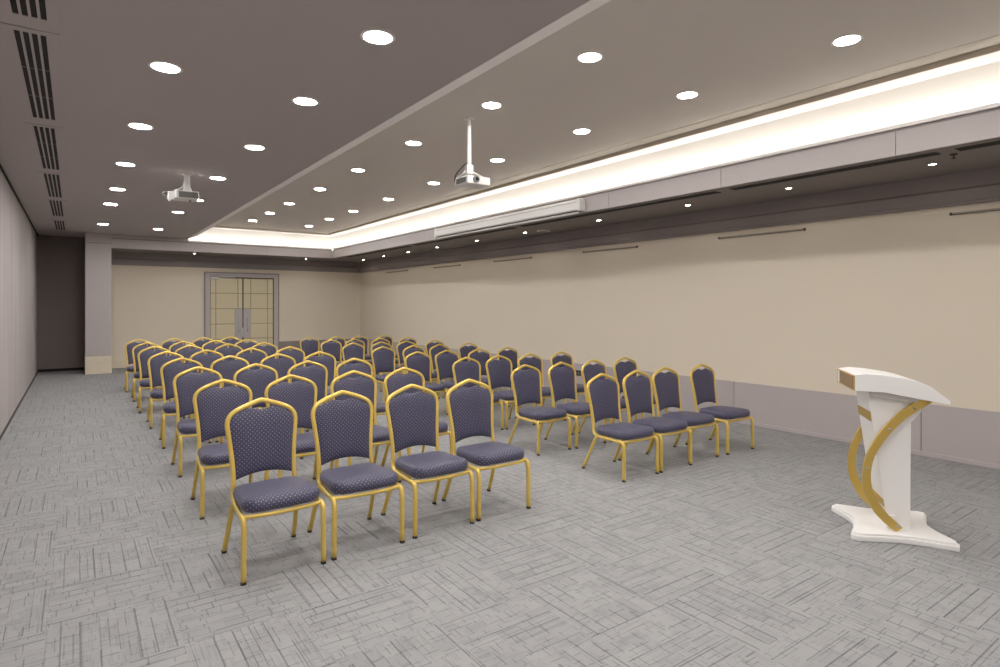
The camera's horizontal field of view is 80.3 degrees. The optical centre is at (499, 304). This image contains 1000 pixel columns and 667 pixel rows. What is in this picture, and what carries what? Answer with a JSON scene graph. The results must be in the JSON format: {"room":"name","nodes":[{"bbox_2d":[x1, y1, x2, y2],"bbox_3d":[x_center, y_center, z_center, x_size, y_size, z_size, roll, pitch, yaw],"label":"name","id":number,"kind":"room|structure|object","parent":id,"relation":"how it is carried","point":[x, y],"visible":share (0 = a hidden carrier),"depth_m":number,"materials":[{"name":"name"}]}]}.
{"room":"conference room","nodes":[
{"label":"conference room","id":0,"kind":"room"},
{"bbox_2d":[0,169,37,434],"bbox_3d":[-4.608,-0.250,5.126,0.150,3.500,20.100,0,0,-36],"label":"wall","id":1,"kind":"structure","parent":0,"point":[18,238],"depth_m":8.23,"materials":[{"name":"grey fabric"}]},
{"bbox_2d":[0,164,37,235],"bbox_3d":[-4.497,-1.546,5.113,0.015,0.028,19.950,0,0,-36],"label":"trim","id":2,"kind":"structure","parent":1,"relation":"attached to","point":[1,167],"depth_m":8.27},
{"bbox_2d":[0,371,37,439],"bbox_3d":[-4.498,1.485,5.112,0.012,0.030,19.950,0,0,-36],"label":"baseboard","id":3,"kind":"structure","parent":1,"relation":"attached to","point":[17,407],"depth_m":8.30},
{"bbox_2d":[84,232,111,374],"bbox_3d":[-9.068,-0.030,13.374,0.487,3.060,1.194,0,0,-36],"label":"column","id":4,"kind":"structure","parent":0,"point":[97,355],"depth_m":12.89,"materials":[{"name":"grey paint"}]},
{"bbox_2d":[38,235,359,368],"bbox_3d":[-7.271,-0.250,15.474,7.560,3.500,0.170,0,0,-36],"label":"wall","id":5,"kind":"structure","parent":0,"point":[152,304],"depth_m":14.51,"materials":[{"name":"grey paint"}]},
{"bbox_2d":[38,367,83,371],"bbox_3d":[-9.952,1.470,13.463,0.860,0.060,0.020,0,0,-36],"label":"baseboard","id":6,"kind":"structure","parent":5,"relation":"attached to","point":[78,368],"depth_m":13.45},
{"bbox_2d":[111,252,358,272],"bbox_3d":[-6.699,-1.103,15.766,6.170,0.307,0.060,0,0,-36],"label":"trim","id":7,"kind":"structure","parent":5,"relation":"attached to","point":[117,258],"depth_m":15.47,"materials":[{"name":"grey paint"}]},
{"bbox_2d":[204,272,278,349],"bbox_3d":[-6.789,0.325,15.676,1.852,2.351,0.101,0,0,-36],"label":"door","id":8,"kind":"structure","parent":5,"relation":"in","point":[242,306],"depth_m":15.70,"materials":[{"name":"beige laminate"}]},
{"bbox_2d":[0,0,588,237],"bbox_3d":[-3.352,-1.620,5.932,2.830,0.120,19.950,0,0,-36],"label":"ceiling","id":9,"kind":"structure","parent":0,"point":[243,63],"depth_m":4.22,"materials":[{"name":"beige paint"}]},
{"bbox_2d":[0,0,60,27],"bbox_3d":[-1.961,-1.557,2.397,0.270,0.006,2.100,0,0,-36],"label":"ceiling vent","id":10,"kind":"object","parent":9,"relation":"in","point":[47,12],"visible":1,"depth_m":3.14,"materials":[{"name":"metal"}]},
{"bbox_2d":[0,22,64,123],"bbox_3d":[-3.248,-1.557,4.175,0.270,0.006,2.050,0,0,-36],"label":"ceiling vent","id":11,"kind":"object","parent":9,"relation":"in","point":[33,55],"visible":1,"depth_m":3.93,"materials":[{"name":"metal"}]},
{"bbox_2d":[24,122,65,171],"bbox_3d":[-4.564,-1.557,5.993,0.270,0.006,2.100,0,0,-36],"label":"ceiling vent","id":12,"kind":"object","parent":9,"relation":"in","point":[46,142],"visible":1,"depth_m":5.80,"materials":[{"name":"metal"}]},
{"bbox_2d":[37,171,66,198],"bbox_3d":[-5.876,-1.557,7.809,0.270,0.006,1.980,0,0,-36],"label":"ceiling vent","id":13,"kind":"object","parent":9,"relation":"in","point":[53,185],"visible":1,"depth_m":7.67,"materials":[{"name":"metal"}]},
{"bbox_2d":[44,199,67,216],"bbox_3d":[-7.178,-1.557,9.613,0.270,0.006,2.030,0,0,-36],"label":"ceiling vent","id":14,"kind":"object","parent":9,"relation":"in","point":[58,208],"visible":1,"depth_m":9.48,"materials":[{"name":"metal"}]},
{"bbox_2d":[50,220,68,230],"bbox_3d":[-8.629,-1.557,11.631,0.270,0.006,1.760,0,0,-36],"label":"ceiling vent","id":15,"kind":"object","parent":9,"relation":"in","point":[56,224],"visible":1,"depth_m":11.61,"materials":[{"name":"metal"}]},
{"bbox_2d":[127,122,153,129],"bbox_3d":[-3.134,-1.558,5.172,0.200,0.008,0.200,0,0,-36],"label":"recessed light","id":16,"kind":"object","parent":9,"relation":"in","point":[141,126],"visible":1,"depth_m":5.18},
{"bbox_2d":[148,61,182,73],"bbox_3d":[-2.193,-1.558,3.890,0.200,0.008,0.200,0,0,-36],"label":"recessed light","id":17,"kind":"object","parent":9,"relation":"in","point":[161,66],"visible":1,"depth_m":3.89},
{"bbox_2d":[162,173,198,201],"bbox_3d":[-3.799,-1.388,7.043,0.374,0.343,0.242,0,0,-36],"label":"ceiling projector","id":18,"kind":"object","parent":9,"relation":"hanging from","point":[186,195],"visible":1,"depth_m":7.01,"materials":[{"name":"white plastic"}]},
{"bbox_2d":[179,191,197,198],"bbox_3d":[-3.671,-1.298,6.989,0.203,0.071,0.004,0,0,-36],"label":"vent","id":19,"kind":"object","parent":18,"relation":"attached to","point":[182,194],"depth_m":6.99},
{"bbox_2d":[291,97,318,105],"bbox_3d":[-1.490,-1.558,4.541,0.200,0.008,0.200,0,0,-36],"label":"recessed light","id":20,"kind":"object","parent":9,"relation":"in","point":[304,101],"visible":1,"depth_m":4.54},
{"bbox_2d":[360,29,394,44],"bbox_3d":[-0.711,-1.558,3.451,0.200,0.008,0.200,0,0,-36],"label":"recessed light","id":21,"kind":"object","parent":9,"relation":"in","point":[372,36],"visible":1,"depth_m":3.44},
{"bbox_2d":[189,0,610,237],"bbox_3d":[-1.789,-1.608,6.312,0.155,0.104,18.750,0,0,-36],"label":"trim","id":22,"kind":"structure","parent":9,"relation":"attached to","point":[590,5],"depth_m":4.24,"materials":[{"name":"paint"}]},
{"bbox_2d":[0,359,999,666],"bbox_3d":[-1.429,1.560,7.308,7.860,0.120,20.250,0,0,-36],"label":"floor","id":23,"kind":"structure","parent":0,"point":[743,557],"depth_m":3.50,"materials":[{"name":"grey carpet"}]},
{"bbox_2d":[124,339,156,391],"bbox_3d":[-6.382,1.058,10.518,0.471,0.884,0.547,0,0,-36],"label":"banquet chair","id":24,"kind":"object","parent":23,"relation":"on","point":[129,346],"visible":0.41,"depth_m":10.56,"materials":[{"name":"gold metal"}]},
{"bbox_2d":[131,342,161,401],"bbox_3d":[-5.648,1.055,9.538,0.471,0.890,0.547,0,0,-36],"label":"banquet chair","id":25,"kind":"object","parent":23,"relation":"on","point":[136,349],"visible":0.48,"depth_m":9.58,"materials":[{"name":"gold metal"}]},
{"bbox_2d":[137,346,174,412],"bbox_3d":[-4.964,1.052,8.564,0.471,0.895,0.547,0,0,-35],"label":"banquet chair","id":26,"kind":"object","parent":23,"relation":"on","point":[143,357],"visible":0.49,"depth_m":8.62,"materials":[{"name":"fabric"}]},
{"bbox_2d":[146,351,192,428],"bbox_3d":[-4.200,1.050,7.523,0.471,0.901,0.547,0,0,-36],"label":"banquet chair","id":27,"kind":"object","parent":23,"relation":"on","point":[155,364],"visible":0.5,"depth_m":7.58,"materials":[{"name":"fabric"}]},
{"bbox_2d":[161,338,186,350],"bbox_3d":[-5.928,1.058,10.835,0.471,0.884,0.547,0,0,-36],"label":"banquet chair","id":28,"kind":"object","parent":23,"relation":"on","point":[169,343],"visible":0.17,"depth_m":10.96,"materials":[{"name":"fabric"}]},
{"bbox_2d":[169,341,196,354],"bbox_3d":[-5.224,1.055,9.849,0.471,0.890,0.547,0,0,-37],"label":"banquet chair","id":29,"kind":"object","parent":23,"relation":"on","point":[174,348],"visible":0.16,"depth_m":9.98,"materials":[{"name":"gold metal"}]},
{"bbox_2d":[159,357,211,448],"bbox_3d":[-3.469,1.047,6.520,0.471,0.906,0.547,0,0,-34],"label":"banquet chair","id":30,"kind":"object","parent":23,"relation":"on","point":[167,373],"visible":0.56,"depth_m":6.58,"materials":[{"name":"fabric"}]},
{"bbox_2d":[173,345,205,401],"bbox_3d":[-4.579,1.052,8.829,0.471,0.895,0.547,0,0,-36],"label":"banquet chair","id":31,"kind":"object","parent":23,"relation":"on","point":[186,353],"visible":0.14,"depth_m":8.97,"materials":[{"name":"fabric"}]},
{"bbox_2d":[171,366,222,477],"bbox_3d":[-2.758,1.044,5.500,0.471,0.912,0.547,0,0,-37],"label":"banquet chair","id":32,"kind":"object","parent":23,"relation":"on","point":[185,386],"visible":0.58,"depth_m":5.56,"materials":[{"name":"fabric"}]},
{"bbox_2d":[192,337,214,349],"bbox_3d":[-5.516,1.058,11.127,0.471,0.884,0.547,0,0,-36],"label":"banquet chair","id":33,"kind":"object","parent":23,"relation":"on","point":[200,342],"visible":0.12,"depth_m":11.26,"materials":[{"name":"fabric"}]},
{"bbox_2d":[188,349,223,418],"bbox_3d":[-3.820,1.050,7.808,0.471,0.901,0.547,0,0,-35],"label":"banquet chair","id":34,"kind":"object","parent":23,"relation":"on","point":[205,360],"visible":0.21,"depth_m":7.95,"materials":[{"name":"fabric"}]},
{"bbox_2d":[202,340,228,354],"bbox_3d":[-4.827,1.055,10.139,0.471,0.890,0.547,0,0,-35],"label":"banquet chair","id":35,"kind":"object","parent":23,"relation":"on","point":[211,346],"visible":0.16,"depth_m":10.27,"materials":[{"name":"fabric"}]},
{"bbox_2d":[213,343,242,360],"bbox_3d":[-4.144,1.052,9.145,0.471,0.895,0.547,0,0,-35],"label":"banquet chair","id":36,"kind":"object","parent":23,"relation":"on","point":[224,351],"visible":0.09,"depth_m":9.30,"materials":[{"name":"fabric"}]},
{"bbox_2d":[191,379,268,519],"bbox_3d":[-2.050,1.041,4.484,0.471,0.917,0.547,0,0,-35],"label":"banquet chair","id":37,"kind":"object","parent":23,"relation":"on","point":[211,406],"visible":0.61,"depth_m":4.55,"materials":[{"name":"fabric"}]},
{"bbox_2d":[220,336,241,347],"bbox_3d":[-5.140,1.058,11.417,0.471,0.884,0.547,0,0,-36],"label":"banquet chair","id":38,"kind":"object","parent":23,"relation":"on","point":[234,341],"visible":0.12,"depth_m":11.58,"materials":[{"name":"fabric"}]},
{"bbox_2d":[210,355,259,442],"bbox_3d":[-3.055,1.047,6.812,0.471,0.906,0.547,0,0,-35],"label":"banquet chair","id":39,"kind":"object","parent":23,"relation":"on","point":[227,369],"visible":0.15,"depth_m":6.95,"materials":[{"name":"fabric"}]},
{"bbox_2d":[235,339,259,352],"bbox_3d":[-4.409,1.055,10.445,0.471,0.890,0.547,0,0,-34],"label":"banquet chair","id":40,"kind":"object","parent":23,"relation":"on","point":[243,345],"visible":0.17,"depth_m":10.60,"materials":[{"name":"fabric"}]},
{"bbox_2d":[235,348,267,407],"bbox_3d":[-3.361,1.050,8.134,0.471,0.901,0.547,0,0,-34],"label":"banquet chair","id":41,"kind":"object","parent":23,"relation":"on","point":[254,357],"visible":0.1,"depth_m":8.30,"materials":[{"name":"fabric"}]},
{"bbox_2d":[233,363,277,407],"bbox_3d":[-2.324,1.044,5.801,0.471,0.912,0.547,0,0,-38],"label":"banquet chair","id":42,"kind":"object","parent":23,"relation":"on","point":[257,381],"visible":0.26,"depth_m":5.94,"materials":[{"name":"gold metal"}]},
{"bbox_2d":[250,342,277,358],"bbox_3d":[-3.707,1.052,9.467,0.471,0.895,0.547,0,0,-36],"label":"banquet chair","id":43,"kind":"object","parent":23,"relation":"on","point":[269,350],"visible":0.14,"depth_m":9.65,"materials":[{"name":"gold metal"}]},
{"bbox_2d":[221,397,325,585],"bbox_3d":[-1.349,1.038,3.511,0.471,0.923,0.547,0,0,-37],"label":"banquet chair","id":44,"kind":"object","parent":23,"relation":"on","point":[258,440],"visible":1,"depth_m":3.56,"materials":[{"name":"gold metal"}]},
{"bbox_2d":[260,353,308,431],"bbox_3d":[-2.605,1.047,7.113,0.471,0.906,0.547,0,0,-34],"label":"banquet chair","id":45,"kind":"object","parent":23,"relation":"on","point":[281,365],"visible":0.23,"depth_m":7.27,"materials":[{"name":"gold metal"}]},
{"bbox_2d":[275,346,304,367],"bbox_3d":[-2.925,1.050,8.431,0.471,0.901,0.547,0,0,-35],"label":"banquet chair","id":46,"kind":"object","parent":23,"relation":"on","point":[299,356],"visible":0.18,"depth_m":8.62,"materials":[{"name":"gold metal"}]},
{"bbox_2d":[263,374,338,494],"bbox_3d":[-1.618,1.041,4.780,0.471,0.917,0.547,0,0,-36],"label":"banquet chair","id":47,"kind":"object","parent":23,"relation":"on","point":[302,396],"visible":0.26,"depth_m":4.93,"materials":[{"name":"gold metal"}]},
{"bbox_2d":[287,360,327,458],"bbox_3d":[-1.908,1.044,6.114,0.471,0.912,0.547,0,0,-37],"label":"banquet chair","id":48,"kind":"object","parent":23,"relation":"on","point":[318,375],"visible":0.25,"depth_m":6.30,"materials":[{"name":"fabric"}]},
{"bbox_2d":[300,337,319,358],"bbox_3d":[-3.876,1.088,12.300,0.455,0.824,0.547,0,0,-36],"label":"banquet chair","id":49,"kind":"object","parent":23,"relation":"on","point":[309,347],"visible":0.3,"depth_m":12.44,"materials":[{"name":"fabric"}]},
{"bbox_2d":[303,351,335,400],"bbox_3d":[-2.180,1.047,7.422,0.471,0.906,0.547,0,0,-37],"label":"banquet chair","id":50,"kind":"object","parent":23,"relation":"on","point":[328,362],"visible":0.24,"depth_m":7.61,"materials":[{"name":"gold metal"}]},
{"bbox_2d":[321,339,342,366],"bbox_3d":[-3.148,1.085,11.329,0.454,0.830,0.547,0,0,-36],"label":"banquet chair","id":51,"kind":"object","parent":23,"relation":"on","point":[333,348],"visible":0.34,"depth_m":11.48,"materials":[{"name":"fabric"}]},
{"bbox_2d":[328,336,345,361],"bbox_3d":[-3.404,1.088,12.637,0.454,0.824,0.547,0,0,-36],"label":"banquet chair","id":52,"kind":"object","parent":23,"relation":"on","point":[341,341],"visible":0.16,"depth_m":12.82,"materials":[{"name":"gold metal"}]},
{"bbox_2d":[307,390,404,560],"bbox_3d":[-0.939,1.038,3.824,0.471,0.923,0.547,0,0,-35],"label":"banquet chair","id":53,"kind":"object","parent":23,"relation":"on","point":[341,429],"visible":0.98,"depth_m":3.88,"materials":[{"name":"fabric"}]},
{"bbox_2d":[342,343,373,373],"bbox_3d":[-2.462,1.082,10.278,0.454,0.835,0.547,0,0,-35],"label":"banquet chair","id":54,"kind":"object","parent":23,"relation":"on","point":[348,352],"visible":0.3,"depth_m":10.42,"materials":[{"name":"fabric"}]},
{"bbox_2d":[345,339,372,365],"bbox_3d":[-2.760,1.085,11.625,0.454,0.830,0.547,0,0,-36],"label":"banquet chair","id":55,"kind":"object","parent":23,"relation":"on","point":[362,343],"visible":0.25,"depth_m":11.78,"materials":[{"name":"gold metal"}]},
{"bbox_2d":[335,358,385,423],"bbox_3d":[-1.492,1.044,6.410,0.471,0.912,0.547,0,0,-35],"label":"banquet chair","id":56,"kind":"object","parent":23,"relation":"on","point":[368,369],"visible":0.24,"depth_m":6.54,"materials":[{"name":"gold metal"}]},
{"bbox_2d":[329,370,400,482],"bbox_3d":[-1.175,1.041,5.096,0.471,0.917,0.547,0,0,-35],"label":"banquet chair","id":57,"kind":"object","parent":23,"relation":"on","point":[366,387],"visible":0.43,"depth_m":5.22,"materials":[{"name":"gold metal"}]},
{"bbox_2d":[352,335,377,373],"bbox_3d":[-2.977,1.088,12.929,0.454,0.824,0.547,0,0,-35],"label":"banquet chair","id":58,"kind":"object","parent":23,"relation":"on","point":[365,340],"visible":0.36,"depth_m":13.12,"materials":[{"name":"gold metal"}]},
{"bbox_2d":[371,346,394,403],"bbox_3d":[-1.733,1.080,9.282,0.455,0.841,0.547,0,0,-37],"label":"banquet chair","id":59,"kind":"object","parent":23,"relation":"on","point":[382,360],"visible":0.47,"depth_m":9.39,"materials":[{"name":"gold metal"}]},
{"bbox_2d":[371,342,403,391],"bbox_3d":[-2.028,1.082,10.590,0.454,0.835,0.547,0,0,-36],"label":"banquet chair","id":60,"kind":"object","parent":23,"relation":"on","point":[374,346],"visible":0.34,"depth_m":10.67,"materials":[{"name":"gold metal"}]},
{"bbox_2d":[396,341,428,382],"bbox_3d":[-1.621,1.082,10.892,0.455,0.835,0.547,0,0,-35],"label":"banquet chair","id":61,"kind":"object","parent":23,"relation":"on","point":[400,347],"visible":0.2,"depth_m":10.96,"materials":[{"name":"fabric"}]},
{"bbox_2d":[381,367,451,477],"bbox_3d":[-0.762,1.041,5.392,0.471,0.917,0.547,0,0,-39],"label":"banquet chair","id":62,"kind":"object","parent":23,"relation":"on","point":[391,384],"visible":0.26,"depth_m":5.48,"materials":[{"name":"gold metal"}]},
{"bbox_2d":[402,345,439,398],"bbox_3d":[-1.292,1.080,9.581,0.454,0.841,0.547,0,0,-35],"label":"banquet chair","id":63,"kind":"object","parent":23,"relation":"on","point":[406,351],"visible":0.35,"depth_m":9.68,"materials":[{"name":"gold metal"}]},
{"bbox_2d":[404,351,447,414],"bbox_3d":[-1.036,1.077,8.186,0.454,0.846,0.547,0,0,-35],"label":"banquet chair","id":64,"kind":"object","parent":23,"relation":"on","point":[421,363],"visible":0.53,"depth_m":8.31,"materials":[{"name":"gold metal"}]},
{"bbox_2d":[381,384,474,538],"bbox_3d":[-0.514,1.038,4.147,0.471,0.923,0.547,0,0,-36],"label":"banquet chair","id":65,"kind":"object","parent":23,"relation":"on","point":[412,419],"visible":0.98,"depth_m":4.20,"materials":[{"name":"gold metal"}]},
{"bbox_2d":[425,339,443,383],"bbox_3d":[-1.129,1.082,11.227,0.455,0.835,0.547,0,0,-35],"label":"banquet chair","id":66,"kind":"object","parent":23,"relation":"on","point":[427,346],"visible":0.2,"depth_m":11.33,"materials":[{"name":"gold metal"}]},
{"bbox_2d":[429,344,451,397],"bbox_3d":[-0.891,1.080,9.870,0.454,0.841,0.547,0,0,-37],"label":"banquet chair","id":67,"kind":"object","parent":23,"relation":"on","point":[433,352],"visible":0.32,"depth_m":9.95,"materials":[{"name":"gold metal"}]},
{"bbox_2d":[435,350,459,395],"bbox_3d":[-0.644,1.077,8.474,0.454,0.846,0.547,0,0,-37],"label":"banquet chair","id":68,"kind":"object","parent":23,"relation":"on","point":[444,363],"visible":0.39,"depth_m":8.56,"materials":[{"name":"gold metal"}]},
{"bbox_2d":[458,342,493,391],"bbox_3d":[-0.429,1.080,10.219,0.454,0.841,0.547,0,0,-35],"label":"banquet chair","id":69,"kind":"object","parent":23,"relation":"on","point":[463,351],"visible":0.2,"depth_m":10.33,"materials":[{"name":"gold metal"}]},
{"bbox_2d":[452,357,503,429],"bbox_3d":[-0.291,1.074,7.214,0.454,0.852,0.547,0,0,-36],"label":"banquet chair","id":70,"kind":"object","parent":23,"relation":"on","point":[462,371],"visible":0.39,"depth_m":7.33,"materials":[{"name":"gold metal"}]},
{"bbox_2d":[442,379,530,520],"bbox_3d":[-0.112,1.038,4.455,0.471,0.923,0.547,0,0,-35],"label":"banquet chair","id":71,"kind":"object","parent":23,"relation":"on","point":[470,410],"visible":0.94,"depth_m":4.51,"materials":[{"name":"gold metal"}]},
{"bbox_2d":[468,348,509,406],"bbox_3d":[-0.187,1.077,8.792,0.455,0.846,0.547,0,0,-35],"label":"banquet chair","id":72,"kind":"object","parent":23,"relation":"on","point":[482,357],"visible":0.26,"depth_m":8.93,"materials":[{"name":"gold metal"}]},
{"bbox_2d":[497,347,518,405],"bbox_3d":[0.247,1.077,9.116,0.455,0.846,0.547,0,0,-37],"label":"banquet chair","id":73,"kind":"object","parent":23,"relation":"on","point":[512,354],"visible":0.27,"depth_m":9.29,"materials":[{"name":"fabric"}]},
{"bbox_2d":[486,355,534,428],"bbox_3d":[0.110,1.074,7.490,0.454,0.852,0.547,0,0,-35],"label":"banquet chair","id":74,"kind":"object","parent":23,"relation":"on","point":[499,372],"visible":0.64,"depth_m":7.59,"materials":[{"name":"fabric"}]},
{"bbox_2d":[508,364,570,455],"bbox_3d":[0.406,1.071,6.240,0.454,0.857,0.547,0,0,-36],"label":"banquet chair","id":75,"kind":"object","parent":23,"relation":"on","point":[526,384],"visible":1,"depth_m":6.29,"materials":[{"name":"fabric"}]},
{"bbox_2d":[515,353,565,423],"bbox_3d":[0.527,1.074,7.793,0.455,0.852,0.547,0,0,-34],"label":"banquet chair","id":76,"kind":"object","parent":23,"relation":"on","point":[535,362],"visible":0.34,"depth_m":7.92,"materials":[{"name":"fabric"}]},
{"bbox_2d":[550,351,584,418],"bbox_3d":[0.987,1.074,8.119,0.455,0.852,0.547,0,0,-36],"label":"banquet chair","id":77,"kind":"object","parent":23,"relation":"on","point":[567,358],"visible":0.29,"depth_m":8.22,"materials":[{"name":"fabric"}]},
{"bbox_2d":[544,362,606,448],"bbox_3d":[0.825,1.071,6.527,0.454,0.857,0.547,0,0,-36],"label":"banquet chair","id":78,"kind":"object","parent":23,"relation":"on","point":[562,381],"visible":0.77,"depth_m":6.59,"materials":[{"name":"fabric"}]},
{"bbox_2d":[578,359,637,441],"bbox_3d":[1.238,1.071,6.840,0.454,0.857,0.547,0,0,-37],"label":"banquet chair","id":79,"kind":"object","parent":23,"relation":"on","point":[590,371],"visible":0.35,"depth_m":6.91,"materials":[{"name":"fabric"}]},
{"bbox_2d":[582,373,658,481],"bbox_3d":[1.080,1.069,5.352,0.455,0.863,0.547,0,0,-35],"label":"banquet chair","id":80,"kind":"object","parent":23,"relation":"on","point":[603,396],"visible":1,"depth_m":5.39,"materials":[{"name":"fabric"}]},
{"bbox_2d":[613,357,667,422],"bbox_3d":[1.670,1.071,7.155,0.455,0.857,0.547,0,0,-35],"label":"banquet chair","id":81,"kind":"object","parent":23,"relation":"on","point":[621,369],"visible":0.26,"depth_m":7.25,"materials":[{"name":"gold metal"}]},
{"bbox_2d":[618,370,691,472],"bbox_3d":[1.469,1.069,5.636,0.454,0.863,0.547,0,0,-36],"label":"banquet chair","id":82,"kind":"object","parent":23,"relation":"on","point":[638,391],"visible":0.92,"depth_m":5.69,"materials":[{"name":"fabric"}]},
{"bbox_2d":[649,367,718,462],"bbox_3d":[1.829,1.069,5.943,0.454,0.863,0.547,0,0,-35],"label":"banquet chair","id":83,"kind":"object","parent":23,"relation":"on","point":[666,386],"visible":0.73,"depth_m":6.00,"materials":[{"name":"fabric"}]},
{"bbox_2d":[685,363,753,454],"bbox_3d":[2.317,1.069,6.267,0.454,0.863,0.547,0,0,-34],"label":"banquet chair","id":84,"kind":"object","parent":23,"relation":"on","point":[703,382],"visible":0.89,"depth_m":6.32,"materials":[{"name":"fabric"}]},
{"bbox_2d":[832,367,959,551],"bbox_3d":[2.613,0.972,3.973,0.596,1.056,0.621,0,0,17],"label":"lectern","id":85,"kind":"object","parent":23,"relation":"on","point":[888,403],"visible":1,"depth_m":3.83,"materials":[{"name":"white paint"}]},
{"bbox_2d":[111,138,999,262],"bbox_3d":[-1.079,-1.297,7.558,6.700,0.080,19.950,0,0,-36],"label":"ceiling","id":86,"kind":"structure","parent":0,"point":[984,157],"depth_m":6.94,"materials":[{"name":"paint"}]},
{"bbox_2d":[111,234,331,257],"bbox_3d":[-6.580,-1.407,14.564,4.965,0.305,0.232,0,0,-36],"label":"trim","id":87,"kind":"structure","parent":86,"relation":"attached to","point":[117,240],"depth_m":14.17,"materials":[{"name":"white paint"}]},
{"bbox_2d":[414,227,515,245],"bbox_3d":[-0.781,-1.254,11.060,0.120,0.013,3.500,0,0,-36],"label":"ceiling vent","id":88,"kind":"object","parent":86,"relation":"in","point":[510,227],"visible":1,"depth_m":10.78,"materials":[{"name":"metal"}]},
{"bbox_2d":[520,191,720,226],"bbox_3d":[1.386,-1.254,8.031,0.120,0.013,3.550,0,0,-36],"label":"ceiling vent","id":89,"kind":"object","parent":86,"relation":"in","point":[712,192],"visible":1,"depth_m":7.62,"materials":[{"name":"metal"}]},
{"bbox_2d":[332,102,999,257],"bbox_3d":[1.044,-1.383,8.352,0.232,0.255,18.770,0,0,-36],"label":"trim","id":90,"kind":"structure","parent":86,"relation":"attached to","point":[981,123],"depth_m":5.73,"materials":[{"name":"white paint"}]},
{"bbox_2d":[434,198,584,238],"bbox_3d":[-0.039,-1.339,9.600,0.114,0.197,3.960,0,0,-36],"label":"projection screen","id":91,"kind":"object","parent":90,"relation":"attached to","point":[572,207],"visible":1,"depth_m":9.13,"materials":[{"name":"white plastic"}]},
{"bbox_2d":[729,152,940,189],"bbox_3d":[3.073,-1.254,5.672,0.120,0.013,1.890,0,0,-36],"label":"ceiling vent","id":92,"kind":"object","parent":86,"relation":"in","point":[931,153],"visible":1,"depth_m":5.51,"materials":[{"name":"metal"}]},
{"bbox_2d":[955,140,999,150],"bbox_3d":[4.266,-1.254,4.005,0.120,0.013,1.950,0,0,-36],"label":"ceiling vent","id":93,"kind":"object","parent":86,"relation":"in","point":[993,143],"visible":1,"depth_m":4.67,"materials":[{"name":"metal"}]},
{"bbox_2d":[217,0,999,231],"bbox_3d":[-0.378,-1.940,7.519,3.675,0.100,19.070,0,0,-36],"label":"ceiling","id":94,"kind":"structure","parent":0,"point":[737,55],"depth_m":5.11,"materials":[{"name":"grey paint"}]},
{"bbox_2d":[215,225,328,233],"bbox_3d":[-5.783,-1.889,14.686,3.203,0.003,0.198,0,0,-36],"label":"trim","id":95,"kind":"structure","parent":94,"relation":"attached to","point":[215,225],"depth_m":14.65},
{"bbox_2d":[454,117,489,188],"bbox_3d":[-0.289,-1.558,6.104,0.316,0.665,0.279,0,0,-36],"label":"ceiling projector","id":96,"kind":"object","parent":94,"relation":"hanging from","point":[470,181],"visible":1,"depth_m":6.01,"materials":[{"name":"white plastic"}]},
{"bbox_2d":[481,101,501,108],"bbox_3d":[-0.080,-1.888,5.608,0.200,0.008,0.200,0,0,-36],"label":"recessed light","id":97,"kind":"object","parent":94,"relation":"in","point":[490,104],"visible":1,"depth_m":5.61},
{"bbox_2d":[577,51,602,62],"bbox_3d":[0.684,-1.888,4.522,0.200,0.008,0.200,0,0,-36],"label":"recessed light","id":98,"kind":"object","parent":94,"relation":"in","point":[591,56],"visible":1,"depth_m":4.52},
{"bbox_2d":[188,61,999,250],"bbox_3d":[-0.430,-1.663,7.402,3.635,0.405,18.940,0,0,-36],"label":"light","id":99,"kind":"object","parent":94,"relation":"attached to","point":[977,86],"depth_m":6.43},
{"bbox_2d":[212,51,999,236],"bbox_3d":[-0.399,-1.867,7.368,3.445,0.044,18.850,0,0,-36],"label":"trim","id":100,"kind":"structure","parent":94,"relation":"attached to","point":[992,57],"depth_m":6.03,"materials":[{"name":"paint"}]},
{"bbox_2d":[213,44,999,234],"bbox_3d":[-0.426,-1.866,7.205,3.211,0.046,18.616,0,0,-36],"label":"trim","id":101,"kind":"structure","parent":94,"relation":"attached to","point":[996,48],"depth_m":6.06,"materials":[{"name":"paint"}]},
{"bbox_2d":[326,34,999,232],"bbox_3d":[0.852,-1.889,7.993,0.198,0.003,18.410,0,0,-36],"label":"trim","id":102,"kind":"structure","parent":94,"relation":"attached to","point":[991,41],"depth_m":5.76,"materials":[{"name":"paint"}]},
{"bbox_2d":[676,91,698,98],"bbox_3d":[1.684,-1.888,5.337,0.200,0.008,0.200,0,0,-36],"label":"recessed light","id":103,"kind":"object","parent":94,"relation":"in","point":[686,94],"visible":1,"depth_m":5.34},
{"bbox_2d":[831,34,862,46],"bbox_3d":[2.474,-1.888,4.232,0.200,0.008,0.200,0,0,-36],"label":"recessed light","id":104,"kind":"object","parent":94,"relation":"in","point":[849,39],"visible":1,"depth_m":4.23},
{"bbox_2d":[360,201,999,464],"bbox_3d":[1.654,-0.250,9.606,0.172,3.500,20.100,0,0,-36],"label":"wall","id":105,"kind":"structure","parent":0,"point":[914,295],"depth_m":7.21,"materials":[{"name":"beige paint"}]},
{"bbox_2d":[359,167,999,272],"bbox_3d":[1.621,-1.103,9.490,0.060,0.307,19.950,0,0,-36],"label":"trim","id":106,"kind":"structure","parent":105,"relation":"attached to","point":[977,186],"depth_m":7.28,"materials":[{"name":"grey paint"}]},
{"bbox_2d":[431,367,999,469],"bbox_3d":[1.640,1.478,9.485,0.034,0.045,19.920,0,0,-36],"label":"baseboard","id":107,"kind":"structure","parent":105,"relation":"attached to","point":[915,452],"depth_m":6.50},
{"bbox_2d":[718,228,805,238],"bbox_3d":[3.197,-0.875,7.316,0.026,0.026,1.140,0,0,-36],"label":"rail","id":108,"kind":"object","parent":105,"relation":"in","point":[804,229],"visible":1,"depth_m":7.27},
{"bbox_2d":[949,208,999,215],"bbox_3d":[4.675,-0.875,5.250,0.026,0.026,1.160,0,0,-36],"label":"rail","id":109,"kind":"object","parent":105,"relation":"in","point":[993,209],"visible":1,"depth_m":5.55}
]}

